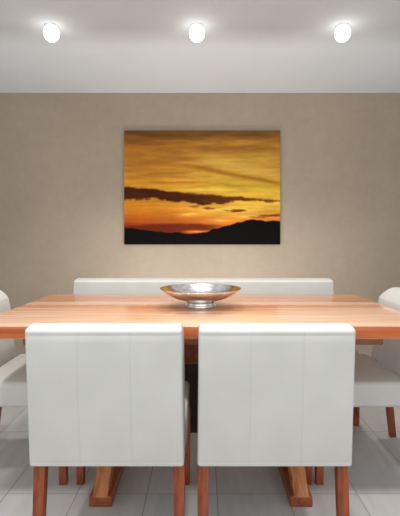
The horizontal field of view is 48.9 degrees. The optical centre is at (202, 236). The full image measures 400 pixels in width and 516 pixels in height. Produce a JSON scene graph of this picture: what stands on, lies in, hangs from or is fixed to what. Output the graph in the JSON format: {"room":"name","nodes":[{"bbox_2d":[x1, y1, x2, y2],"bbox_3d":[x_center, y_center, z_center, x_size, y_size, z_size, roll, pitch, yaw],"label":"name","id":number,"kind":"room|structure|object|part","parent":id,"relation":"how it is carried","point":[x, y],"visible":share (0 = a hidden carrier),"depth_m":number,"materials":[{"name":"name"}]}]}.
{"room":"dining room","nodes":[
{"label":"dining room","id":0,"kind":"room"},
{"bbox_2d":[0,93,399,356],"bbox_3d":[0.000,-0.100,4.030,9.000,2.600,0.120,0,0,0],"label":"wall","id":1,"kind":"structure","parent":0,"point":[62,154],"depth_m":3.97,"materials":[{"name":"beige paint"}]},
{"bbox_2d":[124,130,279,244],"bbox_3d":[-0.007,-0.444,3.959,1.400,1.023,0.020,0,0,0],"label":"picture","id":2,"kind":"object","parent":1,"relation":"attached to","point":[182,187],"visible":1,"depth_m":3.95,"materials":[{"name":"fabric"}]},
{"bbox_2d":[0,0,399,92],"bbox_3d":[0.000,-1.350,0.485,9.000,0.100,6.970,0,0,0],"label":"ceiling","id":3,"kind":"structure","parent":0,"point":[102,46],"depth_m":3.04,"materials":[{"name":"white paint"}]},
{"bbox_2d":[43,23,59,42],"bbox_3d":[-0.933,-1.250,2.710,0.096,0.097,0.096,0,0,0],"label":"recessed light","id":4,"kind":"object","parent":3,"relation":"in","point":[51,33],"visible":1,"depth_m":2.68,"materials":[{"name":"white"}]},
{"bbox_2d":[189,23,204,41],"bbox_3d":[-0.037,-1.250,2.710,0.096,0.097,0.096,0,0,0],"label":"recessed light","id":5,"kind":"object","parent":3,"relation":"in","point":[196,33],"visible":1,"depth_m":2.68,"materials":[{"name":"white"}]},
{"bbox_2d":[334,23,350,42],"bbox_3d":[0.859,-1.250,2.710,0.096,0.097,0.096,0,0,0],"label":"recessed light","id":6,"kind":"object","parent":3,"relation":"in","point":[342,33],"visible":1,"depth_m":2.68,"materials":[{"name":"white"}]},
{"bbox_2d":[0,407,399,515],"bbox_3d":[0.000,1.150,0.485,9.000,0.100,6.970,0,0,0],"label":"floor","id":7,"kind":"structure","parent":0,"point":[374,471],"depth_m":1.95,"materials":[{"name":"grey tile"}]},
{"bbox_2d":[0,290,67,484],"bbox_3d":[-0.910,0.689,2.200,0.634,0.823,0.509,0,0,0],"label":"dining chair","id":8,"kind":"object","parent":7,"relation":"on","point":[13,376],"visible":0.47,"depth_m":2.02,"materials":[{"name":"white leather"}]},
{"bbox_3d":[-1.127,0.509,2.200,0.199,0.463,0.498,0,0,0],"label":"backrest","id":9,"kind":"part","parent":8,"relation":"part of","materials":[{"name":"white leather"}]},
{"bbox_3d":[-0.807,0.699,2.200,0.429,0.123,0.500,0,0,0],"label":"seat","id":10,"kind":"part","parent":8,"relation":"part of","materials":[{"name":"white leather"}]},
{"bbox_3d":[-0.623,0.925,1.964,0.038,0.350,0.038,0,0,0],"label":"leg","id":11,"kind":"part","parent":8,"relation":"part of","materials":[{"name":"brown wood"}]},
{"bbox_2d":[25,323,190,515],"bbox_3d":[-0.310,0.689,1.678,0.509,0.823,0.634,0,0,0],"label":"dining chair","id":12,"kind":"object","parent":7,"relation":"on","point":[99,394],"visible":1,"depth_m":1.38,"materials":[{"name":"white leather"}]},
{"bbox_3d":[-0.541,0.925,1.456,0.038,0.350,0.069,0,0,0],"label":"leg","id":13,"kind":"part","parent":12,"relation":"part of","materials":[{"name":"brown wood"}]},
{"bbox_3d":[-0.546,0.925,1.965,0.038,0.350,0.038,0,0,0],"label":"leg","id":14,"kind":"part","parent":12,"relation":"part of","materials":[{"name":"brown wood"}]},
{"bbox_3d":[-0.079,0.925,1.456,0.038,0.350,0.069,0,0,0],"label":"leg","id":15,"kind":"part","parent":12,"relation":"part of","materials":[{"name":"brown wood"}]},
{"bbox_3d":[-0.310,0.699,1.780,0.500,0.123,0.429,0,0,0],"label":"seat","id":16,"kind":"part","parent":12,"relation":"part of","materials":[{"name":"white leather"}]},
{"bbox_3d":[-0.074,0.925,1.965,0.038,0.350,0.038,0,0,0],"label":"leg","id":17,"kind":"part","parent":12,"relation":"part of","materials":[{"name":"brown wood"}]},
{"bbox_2d":[0,294,399,506],"bbox_3d":[0.000,0.720,2.149,1.800,0.760,0.940,0,0,0],"label":"dining table","id":18,"kind":"object","parent":7,"relation":"on","point":[373,322],"visible":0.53,"depth_m":1.93,"materials":[{"name":"brown wood"}]},
{"bbox_3d":[-0.419,0.724,1.973,0.060,0.668,0.369,0,0,0],"label":"trestle leg","id":19,"kind":"part","parent":18,"relation":"part of","materials":[{"name":"brown wood"}]},
{"bbox_2d":[160,284,240,308],"bbox_3d":[-0.012,0.294,2.150,0.396,0.090,0.396,0,0,0],"label":"fruit bowl","id":20,"kind":"object","parent":18,"relation":"on","point":[197,296],"visible":1,"depth_m":2.10,"materials":[{"name":"silver metal"}]},
{"bbox_3d":[0.000,0.415,1.819,1.470,0.050,0.055,0,0,0],"label":"support rail","id":21,"kind":"part","parent":18,"relation":"part of","materials":[{"name":"brown wood"}]},
{"bbox_3d":[0.401,0.724,1.973,0.060,0.668,0.369,0,0,0],"label":"trestle leg","id":22,"kind":"part","parent":18,"relation":"part of","materials":[{"name":"brown wood"}]},
{"bbox_2d":[73,278,359,425],"bbox_3d":[0.004,0.696,2.860,1.820,0.809,0.634,0,0,0],"label":"bench","id":23,"kind":"object","parent":7,"relation":"on","point":[81,285],"visible":0.27,"depth_m":3.02,"materials":[{"name":"white leather"}]},
{"bbox_3d":[0.004,0.515,3.077,1.804,0.449,0.199,0,0,0],"label":"backrest","id":24,"kind":"part","parent":23,"relation":"part of","materials":[{"name":"white leather"}]},
{"bbox_3d":[0.893,0.925,2.572,0.038,0.350,0.038,0,0,0],"label":"leg","id":25,"kind":"part","parent":23,"relation":"part of","materials":[{"name":"brown wood"}]},
{"bbox_2d":[197,323,355,515],"bbox_3d":[0.231,0.689,1.678,0.509,0.823,0.634,0,0,0],"label":"dining chair","id":26,"kind":"object","parent":7,"relation":"on","point":[270,394],"visible":0.98,"depth_m":1.38,"materials":[{"name":"white leather"}]},
{"bbox_3d":[0.000,0.925,1.456,0.038,0.350,0.069,0,0,0],"label":"leg","id":27,"kind":"part","parent":26,"relation":"part of","materials":[{"name":"brown wood"}]},
{"bbox_3d":[0.467,0.925,1.965,0.038,0.350,0.038,0,0,0],"label":"leg","id":28,"kind":"part","parent":26,"relation":"part of","materials":[{"name":"brown wood"}]},
{"bbox_3d":[0.462,0.925,1.456,0.038,0.350,0.069,0,0,0],"label":"leg","id":29,"kind":"part","parent":26,"relation":"part of","materials":[{"name":"brown wood"}]},
{"bbox_2d":[315,287,399,484],"bbox_3d":[0.806,0.689,2.200,0.634,0.823,0.509,0,0,0],"label":"dining chair","id":30,"kind":"object","parent":7,"relation":"on","point":[377,376],"visible":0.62,"depth_m":2.09,"materials":[{"name":"white leather"}]},
{"bbox_3d":[0.518,0.925,1.964,0.038,0.350,0.038,0,0,0],"label":"leg","id":31,"kind":"part","parent":30,"relation":"part of","materials":[{"name":"brown wood"}]},
{"bbox_3d":[0.703,0.699,2.200,0.429,0.123,0.500,0,0,0],"label":"seat","id":32,"kind":"part","parent":30,"relation":"part of","materials":[{"name":"white leather"}]},
{"bbox_3d":[1.023,0.509,2.200,0.199,0.463,0.498,0,0,0],"label":"backrest","id":33,"kind":"part","parent":30,"relation":"part of","materials":[{"name":"white leather"}]},
{"bbox_3d":[1.028,0.925,2.431,0.069,0.350,0.038,0,0,0],"label":"leg","id":34,"kind":"part","parent":30,"relation":"part of","materials":[{"name":"brown wood"}]}
]}

